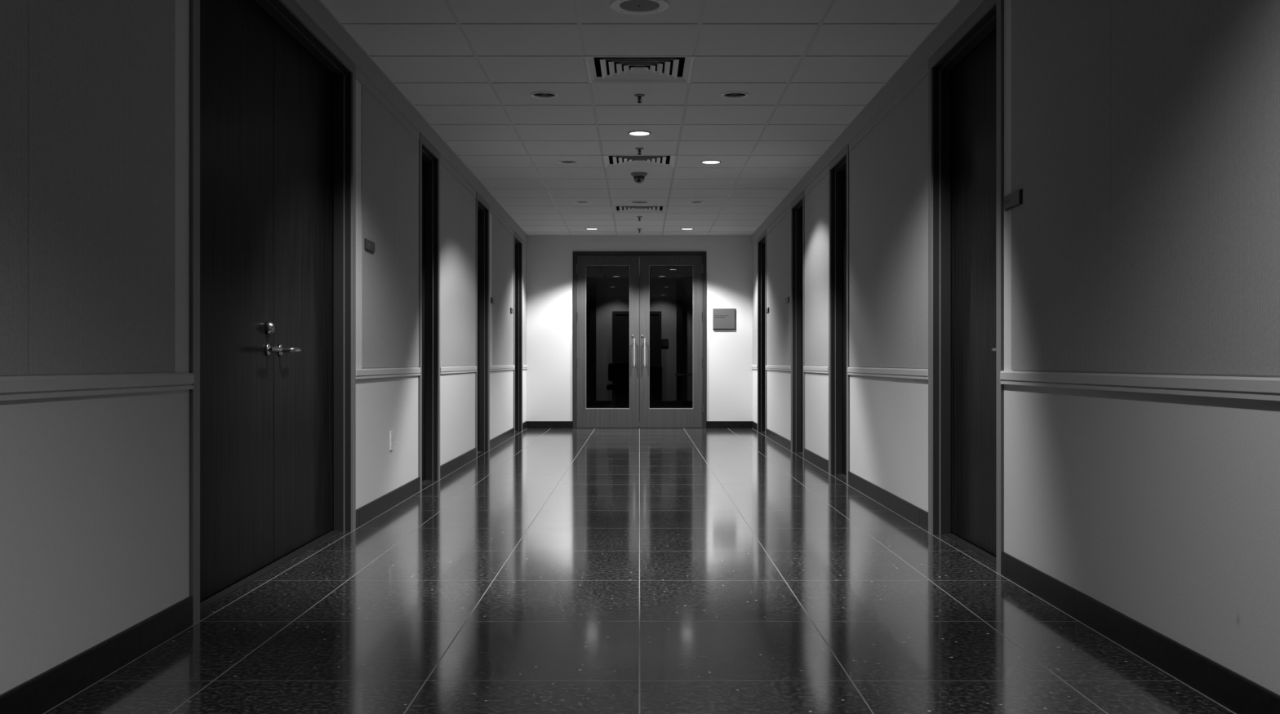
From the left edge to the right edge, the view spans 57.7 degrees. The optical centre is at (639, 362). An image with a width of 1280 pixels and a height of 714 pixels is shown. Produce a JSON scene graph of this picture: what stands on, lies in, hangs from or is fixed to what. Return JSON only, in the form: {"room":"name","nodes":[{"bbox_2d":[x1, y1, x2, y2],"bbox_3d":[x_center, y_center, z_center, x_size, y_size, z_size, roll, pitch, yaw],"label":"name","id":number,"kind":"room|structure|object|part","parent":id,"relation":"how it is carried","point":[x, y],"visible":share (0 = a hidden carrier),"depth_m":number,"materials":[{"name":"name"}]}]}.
{"room":"office corridor","nodes":[
{"label":"office corridor","id":0,"kind":"room"},
{"bbox_2d":[0,0,526,695],"bbox_3d":[-1.631,-0.518,3.728,0.254,2.800,23.457,0,0,0],"label":"wall","id":1,"kind":"structure","parent":0,"point":[95,94],"depth_m":3.36,"materials":[{"name":"paint"}]},
{"bbox_3d":[-1.506,-0.736,2.230,0.004,1.536,1.255,0,0,0],"label":"wallcovering panel","id":2,"kind":"part","parent":1,"relation":"part of","materials":[{"name":"grey paint"}]},
{"bbox_2d":[0,596,192,713],"bbox_3d":[-1.502,0.834,-2.054,0.012,0.096,11.891,0,0,0],"label":"baseboard","id":3,"kind":"structure","parent":1,"relation":"attached to","point":[43,692],"depth_m":3.19,"materials":[{"name":"rubber"}]},
{"bbox_2d":[0,373,194,400],"bbox_3d":[-1.500,0.064,-2.054,0.016,0.054,11.891,0,0,0],"label":"chair rail","id":4,"kind":"object","parent":1,"relation":"attached to","point":[45,387],"visible":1,"depth_m":3.15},
{"bbox_3d":[-1.506,-0.736,3.310,0.004,1.536,0.902,0,0,0],"label":"wallcovering panel","id":5,"kind":"part","parent":1,"relation":"part of","materials":[{"name":"grey paint"}]},
{"bbox_2d":[189,0,355,625],"bbox_3d":[-1.582,-0.341,5.006,0.172,2.446,2.230,0,0,0],"label":"door","id":6,"kind":"structure","parent":1,"relation":"in","point":[273,97],"depth_m":4.93,"materials":[{"name":"paint"}]},
{"bbox_3d":[-1.560,-0.053,4.926,0.072,0.052,0.146,0,0,0],"label":"lever handle","id":7,"kind":"part","parent":6,"relation":"part of","materials":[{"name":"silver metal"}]},
{"bbox_3d":[-1.560,-0.053,5.192,0.072,0.052,0.146,0,0,0],"label":"lever handle","id":8,"kind":"part","parent":6,"relation":"part of","materials":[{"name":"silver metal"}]},
{"bbox_2d":[364,238,374,253],"bbox_3d":[-1.499,-0.646,6.455,0.018,0.060,0.210,0,0,0],"label":"room sign","id":9,"kind":"object","parent":1,"relation":"attached to","point":[369,246],"visible":1,"depth_m":6.41,"materials":[{"name":"black plastic"}]},
{"bbox_3d":[-1.506,-0.736,6.717,0.004,1.536,0.847,0,0,0],"label":"wallcovering panel","id":10,"kind":"part","parent":1,"relation":"part of","materials":[{"name":"grey paint"}]},
{"bbox_2d":[355,477,420,528],"bbox_3d":[-1.502,0.834,7.021,0.012,0.096,1.799,0,0,0],"label":"baseboard","id":11,"kind":"structure","parent":1,"relation":"attached to","point":[364,514],"depth_m":6.86,"materials":[{"name":"rubber"}]},
{"bbox_2d":[355,367,420,379],"bbox_3d":[-1.500,0.064,7.027,0.016,0.054,1.787,0,0,0],"label":"chair rail","id":12,"kind":"object","parent":1,"relation":"attached to","point":[378,372],"visible":1,"depth_m":6.84,"materials":[{"name":"white wood"}]},
{"bbox_2d":[389,431,393,450],"bbox_3d":[-1.502,0.477,7.040,0.012,0.116,0.072,0,0,0],"label":"wall outlet","id":13,"kind":"object","parent":1,"relation":"attached to","point":[391,433],"visible":1,"depth_m":7.02,"materials":[{"name":"white plastic"}]},
{"bbox_3d":[-1.506,-0.736,7.529,0.004,1.536,0.774,0,0,0],"label":"wallcovering panel","id":14,"kind":"part","parent":1,"relation":"part of","materials":[{"name":"grey paint"}]},
{"bbox_2d":[293,0,527,248],"bbox_3d":[-1.500,-1.597,3.728,0.016,0.181,23.457,0,0,0],"label":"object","id":15,"kind":"object","parent":1,"relation":"attached to","point":[368,73],"visible":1,"depth_m":7.15,"materials":[{"name":"paint"}]},
{"bbox_2d":[418,133,439,491],"bbox_3d":[-1.582,-0.341,8.318,0.172,2.446,0.795,0,0,0],"label":"door","id":16,"kind":"structure","parent":1,"relation":"in","point":[428,156],"depth_m":8.64,"materials":[{"name":"paint"}]},
{"bbox_3d":[-1.587,-0.341,8.318,0.162,2.446,0.795,0,0,0],"label":"frame","id":17,"kind":"part","parent":16,"relation":"part of","materials":[{"name":"paint"}]},
{"bbox_3d":[-1.506,-0.736,9.233,0.004,1.536,1.028,0,0,0],"label":"wallcovering panel","id":18,"kind":"part","parent":1,"relation":"part of","materials":[{"name":"grey paint"}]},
{"bbox_2d":[440,447,476,479],"bbox_3d":[-1.502,0.834,9.688,0.012,0.096,1.947,0,0,0],"label":"baseboard","id":19,"kind":"structure","parent":1,"relation":"attached to","point":[454,464],"depth_m":9.55,"materials":[{"name":"stone"}]},
{"bbox_2d":[440,366,476,373],"bbox_3d":[-1.500,0.064,9.694,0.016,0.054,1.935,0,0,0],"label":"chair rail","id":20,"kind":"object","parent":1,"relation":"attached to","point":[444,370],"visible":1,"depth_m":9.50,"materials":[{"name":"white wood"}]},
{"bbox_3d":[-1.506,-0.736,10.204,0.004,1.536,0.908,0,0,0],"label":"wallcovering panel","id":21,"kind":"part","parent":1,"relation":"part of","materials":[{"name":"grey paint"}]},
{"bbox_2d":[475,191,489,457],"bbox_3d":[-1.582,-0.341,11.129,0.172,2.446,0.934,0,0,0],"label":"door","id":22,"kind":"structure","parent":1,"relation":"in","point":[482,375],"depth_m":11.52,"materials":[{"name":"paint"}]},
{"bbox_3d":[-1.587,-0.341,11.129,0.162,2.446,0.934,0,0,0],"label":"frame","id":23,"kind":"part","parent":22,"relation":"part of","materials":[{"name":"paint"}]},
{"bbox_2d":[490,297,494,304],"bbox_3d":[-1.499,-0.626,11.880,0.018,0.060,0.210,0,0,0],"label":"room sign","id":24,"kind":"object","parent":1,"relation":"attached to","point":[492,300],"visible":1,"depth_m":11.79,"materials":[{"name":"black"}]},
{"bbox_2d":[489,427,514,449],"bbox_3d":[-1.502,0.834,12.745,0.012,0.096,2.297,0,0,0],"label":"baseboard","id":25,"kind":"structure","parent":1,"relation":"attached to","point":[500,439],"depth_m":12.60,"materials":[{"name":"rubber"}]},
{"bbox_2d":[489,364,515,371],"bbox_3d":[-1.500,0.064,12.751,0.016,0.054,2.285,0,0,0],"label":"chair rail","id":26,"kind":"object","parent":1,"relation":"attached to","point":[492,368],"visible":1,"depth_m":12.58,"materials":[{"name":"white wood"}]},
{"bbox_3d":[-1.506,-0.736,12.887,0.004,1.536,2.003,0,0,0],"label":"wallcovering panel","id":27,"kind":"part","parent":1,"relation":"part of","materials":[{"name":"white paint"}]},
{"bbox_2d":[513,231,522,435],"bbox_3d":[-1.582,-0.341,14.375,0.172,2.446,0.964,0,0,0],"label":"door","id":28,"kind":"structure","parent":1,"relation":"in","point":[517,241],"depth_m":14.78,"materials":[{"name":"paint"}]},
{"bbox_3d":[-1.587,-0.341,14.375,0.162,2.446,0.964,0,0,0],"label":"frame","id":29,"kind":"part","parent":28,"relation":"part of","materials":[{"name":"paint"}]},
{"bbox_3d":[-1.506,-0.736,15.157,0.004,1.536,0.592,0,0,0],"label":"wallcovering panel","id":30,"kind":"part","parent":1,"relation":"part of","materials":[{"name":"white paint"}]},
{"bbox_2d":[522,421,527,431],"bbox_3d":[-1.502,0.834,15.157,0.012,0.096,0.600,0,0,0],"label":"baseboard","id":31,"kind":"structure","parent":1,"relation":"attached to","point":[525,424],"depth_m":15.12,"materials":[{"name":"rubber"}]},
{"bbox_2d":[43,428,1235,713],"bbox_3d":[0.000,0.882,3.803,3.520,0.001,23.607,0,0,0],"label":"floor","id":32,"kind":"structure","parent":0,"point":[553,571],"depth_m":4.09,"materials":[{"name":"grey tile"}]},
{"bbox_2d":[319,0,959,278],"bbox_3d":[0.000,-1.831,7.625,4.400,0.294,31.650,0,0,0],"label":"ceiling","id":33,"kind":"structure","parent":0,"point":[471,69],"depth_m":7.30,"materials":[{"name":"tile"}]},
{"bbox_2d":[530,91,557,98],"bbox_3d":[-0.602,-1.749,7.325,0.172,0.138,0.172,0,0,0],"label":"recessed light","id":34,"kind":"object","parent":33,"relation":"in","point":[541,95],"visible":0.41,"depth_m":7.38,"materials":[{"name":"white metal"}]},
{"bbox_2d":[557,160,577,164],"bbox_3d":[-0.602,-1.749,9.781,0.172,0.138,0.172,0,0,0],"label":"recessed light","id":35,"kind":"object","parent":33,"relation":"in","point":[562,162],"visible":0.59,"depth_m":9.83,"materials":[{"name":"white metal"}]},
{"bbox_2d":[573,200,590,204],"bbox_3d":[-0.602,-1.749,12.237,0.172,0.138,0.172,0,0,0],"label":"recessed light","id":36,"kind":"object","parent":33,"relation":"in","point":[575,202],"visible":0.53,"depth_m":12.28,"materials":[{"name":"white metal"}]},
{"bbox_2d":[585,227,598,230],"bbox_3d":[-0.602,-1.709,14.693,0.172,0.058,0.172,0,0,0],"label":"recessed light","id":37,"kind":"object","parent":33,"relation":"in","point":[587,228],"visible":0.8,"depth_m":14.70,"materials":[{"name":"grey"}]},
{"bbox_2d":[631,172,647,183],"bbox_3d":[-0.004,-1.643,10.385,0.148,0.089,0.148,0,0,0],"label":"dome camera","id":38,"kind":"object","parent":33,"relation":"attached to","point":[638,177],"visible":1,"depth_m":10.34,"materials":[{"name":"grey plastic"}]},
{"bbox_3d":[-0.004,-1.673,10.385,0.148,0.030,0.148,0,0,0],"label":"mount plate","id":39,"kind":"part","parent":38,"relation":"part of","materials":[{"name":"grey plastic"}]},
{"bbox_2d":[584,54,694,83],"bbox_3d":[0.000,-1.750,6.711,0.606,0.127,0.606,0,0,0],"label":"ceiling vent","id":40,"kind":"object","parent":33,"relation":"in","point":[600,68],"visible":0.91,"depth_m":6.84,"materials":[{"name":"white metal"}]},
{"bbox_2d":[602,154,676,168],"bbox_3d":[0.000,-1.750,9.781,0.606,0.127,0.606,0,0,0],"label":"ceiling vent","id":41,"kind":"object","parent":33,"relation":"in","point":[610,161],"visible":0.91,"depth_m":9.89,"materials":[{"name":"white metal"}]},
{"bbox_2d":[609,0,669,14],"bbox_3d":[0.000,-1.683,5.483,0.280,0.009,0.280,0,0,0],"label":"ceiling speaker","id":42,"kind":"object","parent":33,"relation":"attached to","point":[626,6],"visible":1,"depth_m":5.49,"materials":[{"name":"white metal"}]},
{"bbox_2d":[619,0,659,11],"bbox_3d":[0.000,-1.683,5.483,0.190,0.002,0.190,0,0,0],"label":"speaker grille","id":43,"kind":"object","parent":42,"relation":"attached to","point":[624,5],"depth_m":5.48,"materials":[{"name":"grey metal"}]},
{"bbox_2d":[611,204,667,213],"bbox_3d":[0.000,-1.750,12.851,0.606,0.127,0.606,0,0,0],"label":"ceiling vent","id":44,"kind":"object","parent":33,"relation":"in","point":[615,209],"visible":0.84,"depth_m":12.95,"materials":[{"name":"white metal"}]},
{"bbox_2d":[627,130,651,136],"bbox_3d":[0.000,-1.709,8.553,0.172,0.058,0.172,0,0,0],"label":"recessed light","id":45,"kind":"object","parent":33,"relation":"in","point":[637,133],"visible":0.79,"depth_m":8.56,"materials":[{"name":"grey"}]},
{"bbox_2d":[627,200,651,204],"bbox_3d":[0.000,-1.683,12.237,0.256,0.009,0.256,0,0,0],"label":"ceiling speaker","id":46,"kind":"object","parent":33,"relation":"attached to","point":[635,202],"visible":1,"depth_m":12.21,"materials":[{"name":"white metal"}]},
{"bbox_2d":[631,201,647,203],"bbox_3d":[0.000,-1.683,12.237,0.172,0.002,0.172,0,0,0],"label":"speaker grille","id":47,"kind":"object","parent":46,"relation":"attached to","point":[632,202],"depth_m":12.24,"materials":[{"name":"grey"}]},
{"bbox_2d":[634,93,644,102],"bbox_3d":[0.000,-1.663,7.335,0.068,0.050,0.068,0,0,0],"label":"sprinkler","id":48,"kind":"object","parent":33,"relation":"attached to","point":[638,95],"visible":1,"depth_m":7.33,"materials":[{"name":"grey metal"}]},
{"bbox_2d":[635,147,644,155],"bbox_3d":[0.000,-1.663,9.167,0.068,0.050,0.068,0,0,0],"label":"sprinkler","id":49,"kind":"object","parent":33,"relation":"attached to","point":[639,149],"visible":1,"depth_m":9.16,"materials":[{"name":"grey metal"}]},
{"bbox_2d":[680,227,693,230],"bbox_3d":[0.603,-1.709,14.693,0.172,0.058,0.172,0,0,0],"label":"recessed light","id":50,"kind":"object","parent":33,"relation":"in","point":[682,228],"visible":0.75,"depth_m":14.70,"materials":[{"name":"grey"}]},
{"bbox_2d":[688,200,704,204],"bbox_3d":[0.603,-1.749,12.237,0.172,0.138,0.172,0,0,0],"label":"recessed light","id":51,"kind":"object","parent":33,"relation":"in","point":[691,202],"visible":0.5,"depth_m":12.28,"materials":[{"name":"white metal"}]},
{"bbox_2d":[701,160,721,164],"bbox_3d":[0.603,-1.709,9.781,0.172,0.058,0.172,0,0,0],"label":"recessed light","id":52,"kind":"object","parent":33,"relation":"in","point":[705,162],"visible":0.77,"depth_m":9.78,"materials":[{"name":"grey"}]},
{"bbox_2d":[721,91,748,98],"bbox_3d":[0.603,-1.749,7.325,0.172,0.138,0.172,0,0,0],"label":"recessed light","id":53,"kind":"object","parent":33,"relation":"in","point":[731,95],"visible":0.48,"depth_m":7.38,"materials":[{"name":"white metal"}]},
{"bbox_2d":[526,235,752,421],"bbox_3d":[0.000,-0.518,15.532,3.516,2.800,0.150,0,0,0],"label":"wall","id":54,"kind":"structure","parent":0,"point":[549,259],"depth_m":15.46,"materials":[{"name":"paint"}]},
{"bbox_2d":[527,421,573,428],"bbox_3d":[-1.192,0.836,15.451,0.608,0.093,0.012,0,0,0],"label":"baseboard","id":55,"kind":"structure","parent":54,"relation":"attached to","point":[531,424],"depth_m":15.45,"materials":[{"name":"rubber"}]},
{"bbox_2d":[573,251,706,428],"bbox_3d":[0.002,-0.295,15.482,1.778,2.354,0.190,0,0,0],"label":"door","id":56,"kind":"structure","parent":54,"relation":"in","point":[584,417],"depth_m":15.45,"materials":[{"name":"grey wood"}]},
{"bbox_3d":[-0.069,-0.131,15.419,0.019,0.367,0.064,0,0,0],"label":"pull handle","id":57,"kind":"part","parent":56,"relation":"part of","materials":[{"name":"silver metal"}]},
{"bbox_3d":[0.070,-0.131,15.419,0.019,0.367,0.064,0,0,0],"label":"pull handle","id":58,"kind":"part","parent":56,"relation":"part of","materials":[{"name":"silver metal"}]},
{"bbox_2d":[712,308,735,329],"bbox_3d":[1.130,-0.570,15.443,0.304,0.282,0.028,0,0,0],"label":"sign","id":59,"kind":"object","parent":54,"relation":"attached to","point":[722,318],"visible":1,"depth_m":15.43,"materials":[{"name":"grey"}]},
{"bbox_2d":[706,421,751,428],"bbox_3d":[1.194,0.836,15.451,0.605,0.093,0.012,0,0,0],"label":"baseboard","id":60,"kind":"structure","parent":54,"relation":"attached to","point":[709,424],"depth_m":15.45,"materials":[{"name":"stone"}]},
{"bbox_2d":[586,278,693,400],"bbox_3d":[0.000,-0.518,23.400,4.400,2.800,0.100,0,0,0],"label":"wall","id":61,"kind":"structure","parent":0,"point":[611,294],"depth_m":23.35,"materials":[{"name":"paint"}]},
{"bbox_2d":[590,277,595,406],"bbox_3d":[-0.930,-0.403,23.300,0.120,2.570,0.100,0,0,0],"label":"trim","id":62,"kind":"structure","parent":61,"relation":"attached to","point":[593,280],"depth_m":23.25,"materials":[{"name":"laminate"}]},
{"bbox_2d":[612,311,661,405],"bbox_3d":[-0.050,-0.068,23.325,0.980,1.900,0.050,0,0,0],"label":"door","id":63,"kind":"structure","parent":61,"relation":"in","point":[620,319],"depth_m":23.32,"materials":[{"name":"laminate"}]},
{"bbox_2d":[586,400,693,405],"bbox_3d":[0.000,0.832,23.344,4.200,0.100,0.012,0,0,0],"label":"baseboard","id":64,"kind":"structure","parent":61,"relation":"attached to","point":[588,402],"depth_m":23.34,"materials":[{"name":"stone"}]},
{"bbox_2d":[661,338,668,346],"bbox_3d":[0.492,-0.388,23.338,0.170,0.150,0.024,0,0,0],"label":"sign","id":65,"kind":"object","parent":61,"relation":"attached to","point":[664,342],"visible":1,"depth_m":23.33,"materials":[{"name":"black"}]},
{"bbox_2d":[675,277,682,406],"bbox_3d":[0.800,-0.403,23.300,0.120,2.570,0.100,0,0,0],"label":"trim","id":66,"kind":"structure","parent":61,"relation":"attached to","point":[678,280],"depth_m":23.25,"materials":[{"name":"laminate"}]},
{"bbox_2d":[586,405,693,427],"bbox_3d":[0.000,0.882,19.529,4.400,0.001,7.843,0,0,0],"label":"floor","id":67,"kind":"structure","parent":0,"point":[587,406],"depth_m":22.85,"materials":[{"name":"black stone"}]},
{"bbox_2d":[606,363,629,408],"bbox_3d":[-0.264,0.452,18.000,0.518,0.860,0.574,0,0,0],"label":"office chair","id":68,"kind":"object","parent":67,"relation":"on","point":[620,372],"visible":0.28,"depth_m":18.17,"materials":[{"name":"black fabric"}]},
{"bbox_3d":[-0.290,0.392,18.010,0.440,0.080,0.420,0,0,0],"label":"seat","id":69,"kind":"part","parent":68,"relation":"part of","materials":[{"name":"black fabric"}]},
{"bbox_3d":[-0.290,0.162,18.205,0.400,0.280,0.070,0,0,0],"label":"backrest","id":70,"kind":"part","parent":68,"relation":"part of","materials":[{"name":"black fabric"}]},
{"bbox_2d":[614,360,662,416],"bbox_3d":[-0.020,0.432,19.210,0.780,0.900,0.580,0,0,0],"label":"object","id":71,"kind":"structure","parent":67,"relation":"on","point":[655,373],"depth_m":18.98,"materials":[{"name":"laminate"}]},
{"bbox_2d":[675,373,693,408],"bbox_3d":[0.860,0.532,18.000,0.600,0.700,0.500,0,0,0],"label":"side table","id":72,"kind":"object","parent":67,"relation":"on","point":[678,375],"visible":0.41,"depth_m":17.78,"materials":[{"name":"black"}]},
{"bbox_3d":[0.610,0.546,18.200,0.040,0.672,0.040,0,0,0],"label":"leg","id":73,"kind":"part","parent":72,"relation":"part of","materials":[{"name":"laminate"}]},
{"bbox_3d":[0.610,0.546,17.800,0.040,0.672,0.040,0,0,0],"label":"leg","id":74,"kind":"part","parent":72,"relation":"part of","materials":[{"name":"laminate"}]},
{"bbox_2d":[752,0,1279,695],"bbox_3d":[1.631,-0.518,3.728,0.254,2.800,23.457,0,0,0],"label":"wall","id":75,"kind":"structure","parent":0,"point":[1142,137],"depth_m":3.69,"materials":[{"name":"paint"}]},
{"bbox_2d":[751,421,757,431],"bbox_3d":[1.502,0.834,15.100,0.012,0.096,0.715,0,0,0],"label":"baseboard","id":76,"kind":"structure","parent":75,"relation":"attached to","point":[754,425],"depth_m":15.08,"materials":[{"name":"stone"}]},
{"bbox_2d":[751,364,757,368],"bbox_3d":[1.500,0.064,15.105,0.016,0.054,0.703,0,0,0],"label":"chair rail","id":77,"kind":"object","parent":75,"relation":"attached to","point":[753,366],"visible":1,"depth_m":15.06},
{"bbox_3d":[1.506,-0.736,15.100,0.004,1.536,0.707,0,0,0],"label":"wallcovering panel","id":78,"kind":"part","parent":75,"relation":"part of","materials":[{"name":"white paint"}]},
{"bbox_2d":[757,230,766,435],"bbox_3d":[1.582,-0.341,14.249,0.172,2.446,0.986,0,0,0],"label":"door","id":79,"kind":"structure","parent":75,"relation":"in","point":[762,240],"depth_m":14.67,"materials":[{"name":"paint"}]},
{"bbox_3d":[1.587,-0.341,14.249,0.162,2.446,0.986,0,0,0],"label":"frame","id":80,"kind":"part","parent":79,"relation":"part of","materials":[{"name":"paint"}]},
{"bbox_3d":[1.506,-0.736,12.782,0.004,1.536,1.940,0,0,0],"label":"wallcovering panel","id":81,"kind":"part","parent":75,"relation":"part of","materials":[{"name":"white paint"}]},
{"bbox_2d":[765,428,791,451],"bbox_3d":[1.502,0.834,12.621,0.012,0.096,2.269,0,0,0],"label":"baseboard","id":82,"kind":"structure","parent":75,"relation":"attached to","point":[777,438],"depth_m":12.44,"materials":[{"name":"stone"}]},
{"bbox_2d":[765,364,791,371],"bbox_3d":[1.500,0.064,12.627,0.016,0.054,2.257,0,0,0],"label":"chair rail","id":83,"kind":"object","parent":75,"relation":"attached to","point":[788,368],"visible":1,"depth_m":12.43,"materials":[{"name":"white wood"}]},
{"bbox_2d":[785,297,789,303],"bbox_3d":[1.499,-0.626,11.775,0.018,0.060,0.210,0,0,0],"label":"room sign","id":84,"kind":"object","parent":75,"relation":"attached to","point":[787,300],"visible":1,"depth_m":11.71,"materials":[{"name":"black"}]},
{"bbox_3d":[1.506,-0.736,11.650,0.004,1.536,0.318,0,0,0],"label":"wallcovering panel","id":85,"kind":"part","parent":75,"relation":"part of","materials":[{"name":"grey paint"}]},
{"bbox_2d":[791,190,804,458],"bbox_3d":[1.582,-0.341,11.034,0.172,2.446,0.907,0,0,0],"label":"door","id":86,"kind":"structure","parent":75,"relation":"in","point":[797,206],"depth_m":11.41,"materials":[{"name":"paint"}]},
{"bbox_3d":[1.587,-0.341,11.034,0.162,2.446,0.907,0,0,0],"label":"frame","id":87,"kind":"part","parent":86,"relation":"part of","materials":[{"name":"paint"}]},
{"bbox_2d":[803,366,828,373],"bbox_3d":[1.500,0.064,9.891,0.016,0.054,1.378,0,0,0],"label":"chair rail","id":88,"kind":"object","parent":75,"relation":"attached to","point":[806,369],"visible":1,"depth_m":9.79,"materials":[{"name":"white wood"}]},
{"bbox_2d":[804,448,828,473],"bbox_3d":[1.502,0.834,9.885,0.012,0.096,1.390,0,0,0],"label":"baseboard","id":89,"kind":"structure","parent":75,"relation":"attached to","point":[815,460],"depth_m":9.80,"materials":[{"name":"stone"}]},
{"bbox_3d":[1.506,-0.736,9.885,0.004,1.536,1.382,0,0,0],"label":"wallcovering panel","id":90,"kind":"part","parent":75,"relation":"part of","materials":[{"name":"grey paint"}]},
{"bbox_2d":[828,144,849,484],"bbox_3d":[1.582,-0.341,8.761,0.172,2.446,0.858,0,0,0],"label":"door","id":91,"kind":"structure","parent":75,"relation":"in","point":[838,168],"depth_m":9.11,"materials":[{"name":"paint"}]},
{"bbox_3d":[1.587,-0.341,8.761,0.162,2.446,0.858,0,0,0],"label":"frame","id":92,"kind":"part","parent":91,"relation":"part of","materials":[{"name":"paint"}]},
{"bbox_3d":[1.506,-0.736,7.835,0.004,1.536,0.985,0,0,0],"label":"wallcovering panel","id":93,"kind":"part","parent":75,"relation":"part of","materials":[{"name":"grey paint"}]},
{"bbox_2d":[751,0,985,248],"bbox_3d":[1.500,-1.597,3.728,0.016,0.181,23.457,0,0,0],"label":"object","id":94,"kind":"object","parent":75,"relation":"attached to","point":[915,68],"visible":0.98,"depth_m":7.12,"materials":[{"name":"paint"}]},
{"bbox_2d":[847,367,928,379],"bbox_3d":[1.500,0.064,7.181,0.016,0.054,2.302,0,0,0],"label":"chair rail","id":95,"kind":"object","parent":75,"relation":"attached to","point":[922,374],"visible":1,"depth_m":6.89,"materials":[{"name":"white wood"}]},
{"bbox_2d":[848,471,928,532],"bbox_3d":[1.502,0.834,7.175,0.012,0.096,2.314,0,0,0],"label":"baseboard","id":96,"kind":"structure","parent":75,"relation":"attached to","point":[913,513],"depth_m":6.91,"materials":[{"name":"dark rubber"}]},
{"bbox_3d":[1.506,-0.736,6.852,0.004,1.536,0.978,0,0,0],"label":"wallcovering panel","id":97,"kind":"part","parent":75,"relation":"part of","materials":[{"name":"grey paint"}]},
{"bbox_3d":[1.506,-0.736,6.191,0.004,1.536,0.338,0,0,0],"label":"wallcovering panel","id":98,"kind":"part","parent":75,"relation":"part of","materials":[{"name":"grey paint"}]},
{"bbox_2d":[928,0,1004,574],"bbox_3d":[1.582,-0.341,5.412,0.172,2.446,1.211,0,0,0],"label":"door","id":99,"kind":"structure","parent":75,"relation":"in","point":[966,75],"depth_m":5.65,"materials":[{"name":"paint"}]},
{"bbox_2d":[1003,189,1022,211],"bbox_3d":[1.499,-0.650,4.665,0.018,0.060,0.210,0,0,0],"label":"room sign","id":100,"kind":"object","parent":75,"relation":"attached to","point":[1015,199],"visible":1,"depth_m":4.64,"materials":[{"name":"black plastic"}]},
{"bbox_3d":[1.506,-0.736,4.203,0.004,1.536,0.992,0,0,0],"label":"wallcovering panel","id":101,"kind":"part","parent":75,"relation":"part of","materials":[{"name":"grey paint"}]},
{"bbox_2d":[1000,371,1279,400],"bbox_3d":[1.500,0.064,-1.597,0.016,0.054,12.807,0,0,0],"label":"chair rail","id":102,"kind":"object","parent":75,"relation":"attached to","point":[1230,387],"visible":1,"depth_m":3.34,"materials":[{"name":"white wood"}]},
{"bbox_2d":[1000,551,1279,713],"bbox_3d":[1.502,0.834,-1.597,0.012,0.096,12.807,0,0,0],"label":"baseboard","id":103,"kind":"structure","parent":75,"relation":"attached to","point":[1233,691],"depth_m":3.39,"materials":[{"name":"stone"}]},
{"bbox_3d":[1.506,-0.736,2.753,0.004,1.536,1.903,0,0,0],"label":"wallcovering panel","id":104,"kind":"part","parent":75,"relation":"part of","materials":[{"name":"grey paint"}]}
]}

